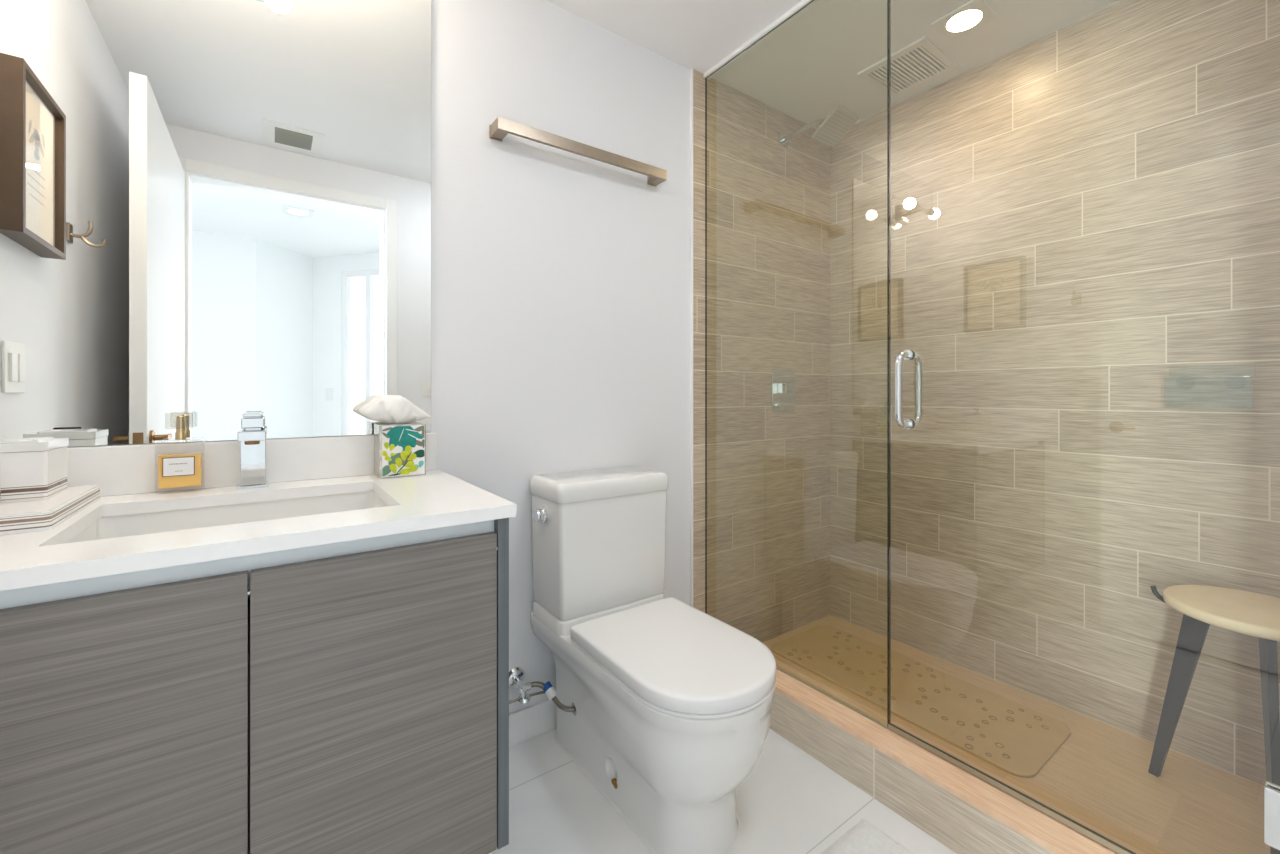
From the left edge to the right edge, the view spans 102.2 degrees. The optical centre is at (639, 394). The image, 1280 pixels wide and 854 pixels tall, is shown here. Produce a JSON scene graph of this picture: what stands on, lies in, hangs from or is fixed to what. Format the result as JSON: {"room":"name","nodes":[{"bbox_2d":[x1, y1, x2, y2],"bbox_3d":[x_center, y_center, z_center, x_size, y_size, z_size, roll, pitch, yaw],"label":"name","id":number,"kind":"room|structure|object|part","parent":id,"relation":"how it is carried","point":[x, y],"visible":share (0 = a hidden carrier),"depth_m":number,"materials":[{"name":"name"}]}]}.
{"room":"bathroom","nodes":[
{"label":"bathroom","id":0,"kind":"room"},
{"bbox_2d":[67,0,829,712],"bbox_3d":[-0.209,-0.045,1.817,2.962,2.490,0.112,0,0,-36],"label":"wall","id":1,"kind":"structure","parent":0,"point":[560,279],"depth_m":1.89,"materials":[{"name":"white paint"}]},
{"bbox_2d":[0,0,430,446],"bbox_3d":[-0.951,-0.511,1.230,0.864,1.238,0.006,0,0,-36],"label":"wall mirror","id":2,"kind":"object","parent":1,"relation":"attached to","point":[219,211],"visible":0.86,"depth_m":1.20,"materials":[{"name":"silver mirror"}]},
{"bbox_2d":[67,432,436,496],"bbox_3d":[-0.943,0.163,1.227,0.879,0.105,0.020,0,0,-36],"label":"backsplash","id":3,"kind":"structure","parent":1,"relation":"attached to","point":[119,469],"depth_m":1.20,"materials":[{"name":"white stone"}]},
{"bbox_2d":[0,518,508,853],"bbox_3d":[-0.757,0.558,1.009,0.816,0.639,0.584,0,0,-36],"label":"vanity cabinet","id":4,"kind":"object","parent":1,"relation":"attached to","point":[357,700],"visible":0.88,"depth_m":0.79,"materials":[{"name":"wood"}]},
{"bbox_3d":[-0.748,0.572,0.668,0.385,0.608,0.019,0,0,-36],"label":"door","id":5,"kind":"part","parent":4,"relation":"part of","materials":[{"name":"grey wood"}]},
{"bbox_2d":[0,469,516,590],"bbox_3d":[-0.773,0.227,0.994,0.884,0.024,0.594,0,0,-36],"label":"countertop","id":6,"kind":"structure","parent":4,"relation":"on","point":[437,498],"depth_m":0.86,"materials":[{"name":"white stone"}]},
{"bbox_2d":[0,485,99,534],"bbox_3d":[-1.102,0.200,0.880,0.203,0.030,0.298,0,0,-36],"label":"tray","id":7,"kind":"object","parent":6,"relation":"on","point":[39,515],"visible":0.92,"depth_m":0.84,"materials":[{"name":"ceramic"}]},
{"bbox_2d":[0,463,0,504],"bbox_3d":[-1.082,0.133,0.796,0.104,0.105,0.104,0,0,-36],"label":"soap dispenser","id":8,"kind":"object","parent":7,"relation":"on","point":[0,463],"visible":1,"depth_m":0.86,"materials":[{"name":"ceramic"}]},
{"bbox_2d":[0,437,68,502],"bbox_3d":[-1.117,0.133,0.923,0.108,0.104,0.119,0,0,-36],"label":"decorative box","id":9,"kind":"object","parent":7,"relation":"on","point":[32,469],"visible":1,"depth_m":0.90,"materials":[{"name":"ceramic"}]},
{"bbox_3d":[-1.117,0.090,0.923,0.108,0.018,0.119,0,0,-36],"label":"lid","id":10,"kind":"part","parent":9,"relation":"part of","materials":[{"name":"white ceramic"}]},
{"bbox_2d":[158,412,204,488],"bbox_3d":[-1.012,0.128,1.138,0.082,0.175,0.032,0,0,-36],"label":"perfume bottle","id":11,"kind":"object","parent":6,"relation":"on","point":[174,470],"visible":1,"depth_m":1.13,"materials":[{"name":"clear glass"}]},
{"bbox_3d":[-1.012,0.063,1.139,0.015,0.032,0.015,0,0,-36],"label":"stem","id":12,"kind":"part","parent":11,"relation":"part of","materials":[{"name":"gold metal"}]},
{"bbox_3d":[-1.012,0.158,1.139,0.082,0.115,0.029,0,0,-36],"label":"bottle glass","id":13,"kind":"part","parent":11,"relation":"part of","materials":[{"name":"glass"}]},
{"bbox_2d":[66,491,388,598],"bbox_3d":[-0.755,0.300,1.004,0.526,0.121,0.390,0,0,-36],"label":"sink","id":14,"kind":"object","parent":6,"relation":"in","point":[107,527],"visible":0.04,"depth_m":1.11,"materials":[{"name":"white ceramic"}]},
{"bbox_2d":[237,412,268,489],"bbox_3d":[-0.868,0.129,1.159,0.058,0.173,0.145,0,0,-36],"label":"faucet","id":15,"kind":"object","parent":6,"relation":"on","point":[252,435],"visible":1,"depth_m":1.17,"materials":[{"name":"silver metal"}]},
{"bbox_3d":[-0.866,0.089,1.157,0.049,0.021,0.139,0,0,-36],"label":"spout","id":16,"kind":"part","parent":15,"relation":"part of","materials":[{"name":"silver metal"}]},
{"bbox_3d":[-0.876,0.061,1.170,0.042,0.038,0.102,0,0,-36],"label":"handle","id":17,"kind":"part","parent":15,"relation":"part of","materials":[{"name":"silver metal"}]},
{"bbox_2d":[359,395,430,478],"bbox_3d":[-0.643,0.108,1.368,0.179,0.213,0.092,0,0,-36],"label":"tissue box","id":18,"kind":"object","parent":6,"relation":"on","point":[399,440],"visible":1,"depth_m":1.33,"materials":[{"name":"multicoloured cardboard"}]},
{"bbox_3d":[-0.435,0.572,0.892,0.379,0.608,0.019,0,0,-36],"label":"door","id":19,"kind":"part","parent":4,"relation":"part of","materials":[{"name":"grey wood"}]},
{"bbox_3d":[-0.434,0.558,1.240,0.022,0.639,0.584,0,0,-36],"label":"panel","id":20,"kind":"part","parent":4,"relation":"part of","materials":[{"name":"grey wood"}]},
{"bbox_2d":[509,699,555,746],"bbox_3d":[-0.184,1.050,1.774,0.963,0.100,0.012,0,0,-36],"label":"baseboard","id":21,"kind":"structure","parent":1,"relation":"attached to","point":[529,722],"depth_m":1.65,"materials":[{"name":"white paint"}]},
{"bbox_2d":[509,667,575,711],"bbox_3d":[-0.329,0.910,1.598,0.279,0.094,0.103,0,0,-1],"label":"water supply valve","id":22,"kind":"object","parent":1,"relation":"attached to","point":[516,675],"visible":0.9,"depth_m":1.59,"materials":[{"name":"silver metal"}]},
{"bbox_3d":[-0.354,0.934,1.584,0.038,0.020,0.038,0,0,-36],"label":"valve knob","id":23,"kind":"part","parent":22,"relation":"part of","materials":[{"name":"silver metal"}]},
{"bbox_2d":[489,116,666,186],"bbox_3d":[-0.180,-0.804,1.741,0.641,0.040,0.069,0,0,-36],"label":"towel bar","id":24,"kind":"object","parent":1,"relation":"attached to","point":[500,127],"visible":1,"depth_m":1.67,"materials":[{"name":"silver metal"}]},
{"bbox_3d":[-0.429,-0.804,1.571,0.040,0.040,0.057,0,0,-36],"label":"post","id":25,"kind":"part","parent":24,"relation":"part of","materials":[{"name":"silver metal"}]},
{"bbox_3d":[0.061,-0.804,1.920,0.040,0.040,0.057,0,0,-36],"label":"post","id":26,"kind":"part","parent":24,"relation":"part of","materials":[{"name":"silver metal"}]},
{"bbox_2d":[690,68,692,606],"bbox_3d":[0.205,-0.095,2.051,0.009,2.390,0.013,0,0,-36],"label":"trim","id":27,"kind":"structure","parent":1,"relation":"attached to","point":[691,69],"depth_m":2.04,"materials":[{"name":"white paint"}]},
{"bbox_2d":[772,369,797,411],"bbox_3d":[0.670,-0.016,2.343,0.157,0.192,0.053,0,0,-36],"label":"shower valve","id":28,"kind":"object","parent":1,"relation":"attached to","point":[783,381],"visible":1,"depth_m":2.34,"materials":[{"name":"silver metal"}]},
{"bbox_3d":[0.673,-0.026,2.342,0.093,0.048,0.047,0,0,-36],"label":"knob","id":29,"kind":"part","parent":28,"relation":"part of","materials":[{"name":"silver metal"}]},
{"bbox_2d":[779,105,859,147],"bbox_3d":[0.750,-1.127,2.228,0.150,0.121,0.334,0,0,-36],"label":"shower","id":30,"kind":"object","parent":1,"relation":"attached to","point":[832,129],"visible":1,"depth_m":2.15,"materials":[{"name":"silver metal"}]},
{"bbox_3d":[0.731,-1.145,2.252,0.025,0.056,0.261,0,0,-36],"label":"arm","id":31,"kind":"part","parent":30,"relation":"part of","materials":[{"name":"silver metal"}]},
{"bbox_2d":[769,659,1144,853],"bbox_3d":[0.695,1.025,1.442,0.137,0.150,1.550,0,0,-36],"label":"shower curb","id":32,"kind":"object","parent":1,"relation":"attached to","point":[967,814],"depth_m":1.33,"materials":[{"name":"tile"}]},
{"bbox_2d":[704,0,888,728],"bbox_3d":[0.717,-0.170,1.457,0.028,2.239,1.549,0,0,-36],"label":"glass panel","id":33,"kind":"object","parent":32,"relation":"on","point":[803,5],"visible":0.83,"depth_m":1.74,"materials":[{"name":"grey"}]},
{"bbox_2d":[489,728,955,853],"bbox_3d":[-0.074,1.150,0.758,1.951,0.100,1.993,0,0,-36],"label":"floor","id":34,"kind":"structure","parent":0,"point":[790,802],"depth_m":1.37,"materials":[{"name":"white tile"}]},
{"bbox_2d":[530,466,775,853],"bbox_3d":[0.022,0.679,1.452,0.427,0.841,0.766,0,0,-36],"label":"toilet","id":35,"kind":"object","parent":34,"relation":"on","point":[673,701],"visible":1,"depth_m":1.37,"materials":[{"name":"white ceramic"}]},
{"bbox_3d":[-0.296,0.365,1.554,0.027,0.050,0.073,0,0,-36],"label":"flush lever","id":36,"kind":"part","parent":35,"relation":"part of","materials":[{"name":"silver metal"}]},
{"bbox_3d":[-0.128,0.287,1.680,0.406,0.056,0.222,0,0,-36],"label":"tank lid","id":37,"kind":"part","parent":35,"relation":"part of","materials":[{"name":"white ceramic"}]},
{"bbox_3d":[-0.128,0.487,1.681,0.396,0.344,0.212,0,0,-36],"label":"tank","id":38,"kind":"part","parent":35,"relation":"part of","materials":[{"name":"white ceramic"}]},
{"bbox_3d":[0.030,0.899,1.459,0.390,0.402,0.764,0,0,-36],"label":"bowl","id":39,"kind":"part","parent":35,"relation":"part of","materials":[{"name":"white ceramic"}]},
{"bbox_3d":[0.105,0.669,1.353,0.380,0.036,0.508,0,0,-36],"label":"seat lid","id":40,"kind":"part","parent":35,"relation":"part of","materials":[{"name":"white plastic"}]},
{"bbox_3d":[0.106,0.693,1.353,0.378,0.009,0.505,0,0,-36],"label":"seat","id":41,"kind":"part","parent":35,"relation":"part of","materials":[{"name":"white plastic"}]},
{"bbox_2d":[821,818,912,853],"bbox_3d":[0.559,1.092,0.893,0.550,0.016,0.705,0,0,-36],"label":"bath rug","id":42,"kind":"object","parent":34,"relation":"on","point":[864,837],"visible":1,"depth_m":1.25,"materials":[{"name":"white fabric"}]},
{"bbox_2d":[546,0,1120,128],"bbox_3d":[0.338,-1.340,1.052,2.962,0.100,1.993,0,0,-36],"label":"ceiling","id":43,"kind":"structure","parent":0,"point":[810,66],"depth_m":1.86,"materials":[{"name":"white paint"}]},
{"bbox_2d":[858,36,959,97],"bbox_3d":[1.062,-1.285,2.049,0.280,0.010,0.260,0,0,-36],"label":"ceiling vent","id":44,"kind":"object","parent":43,"relation":"in","point":[920,62],"visible":0.98,"depth_m":2.03,"materials":[{"name":"white plastic"}]},
{"bbox_2d":[931,0,997,41],"bbox_3d":[1.116,-1.287,1.780,0.150,0.006,0.150,0,0,-36],"label":"recessed light","id":45,"kind":"object","parent":43,"relation":"in","point":[974,14],"visible":1,"depth_m":1.77,"materials":[{"name":"white plastic"}]},
{"bbox_2d":[763,615,1270,853],"bbox_3d":[1.083,1.150,1.725,0.967,0.100,1.762,0,0,-36],"label":"floor","id":46,"kind":"structure","parent":0,"point":[1099,776],"depth_m":1.46,"materials":[{"name":"tile"}]},
{"bbox_2d":[772,625,1070,777],"bbox_3d":[0.987,1.093,1.964,0.410,0.012,0.950,0,0,-36],"label":"mat","id":47,"kind":"object","parent":46,"relation":"on","point":[1017,739],"visible":0.98,"depth_m":1.84,"materials":[{"name":"beige plastic"}]},
{"bbox_2d":[1148,585,1279,853],"bbox_3d":[1.557,0.823,1.339,0.322,0.555,0.359,0,0,-36],"label":"stool","id":48,"kind":"object","parent":46,"relation":"on","point":[1240,611],"visible":0.99,"depth_m":1.35,"materials":[{"name":"beige wood"}]},
{"bbox_3d":[1.513,0.838,1.446,0.016,0.525,0.133,0,0,-25],"label":"leg","id":49,"kind":"part","parent":48,"relation":"part of","materials":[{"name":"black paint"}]},
{"bbox_3d":[1.569,0.559,1.324,0.321,0.029,0.321,0,0,-36],"label":"seat","id":50,"kind":"part","parent":48,"relation":"part of","materials":[{"name":"beige wood"}]},
{"bbox_3d":[1.500,0.838,1.228,0.016,0.525,0.101,0,0,35],"label":"leg","id":51,"kind":"part","parent":48,"relation":"part of","materials":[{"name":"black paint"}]},
{"bbox_2d":[830,0,1279,785],"bbox_3d":[1.435,-0.045,1.977,0.100,2.490,1.562,0,0,-36],"label":"wall","id":52,"kind":"structure","parent":0,"point":[1088,210],"depth_m":1.79,"materials":[{"name":"tile"}]},
{"bbox_2d":[1166,364,1255,407],"bbox_3d":[1.661,-0.024,1.510,0.073,0.124,0.172,0,0,-36],"label":"soap tray","id":53,"kind":"object","parent":52,"relation":"attached to","point":[1168,380],"visible":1,"depth_m":1.55,"materials":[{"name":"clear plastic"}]},
{"bbox_3d":[1.568,-0.045,0.990,1.031,2.490,0.200,0,0,-36],"label":"wall","id":54,"kind":"structure","parent":0,"visible":0},
{"bbox_2d":[888,0,1279,853],"bbox_3d":[0.938,-0.157,1.147,0.129,2.207,0.788,0,0,-36],"label":"shower glass door","id":55,"kind":"structure","parent":54,"relation":"attached to","point":[1271,790],"depth_m":1.38,"materials":[{"name":"grey"}]},
{"bbox_3d":[0.741,-0.013,1.423,0.129,0.218,0.028,0,0,-36],"label":"handle","id":56,"kind":"part","parent":55,"relation":"part of","materials":[{"name":"silver metal"}]},
{"bbox_3d":[0.934,-0.162,1.153,0.010,2.196,0.774,0,0,-36],"label":"pane","id":57,"kind":"part","parent":55,"relation":"part of","materials":[{"name":"clear glass"}]}
]}

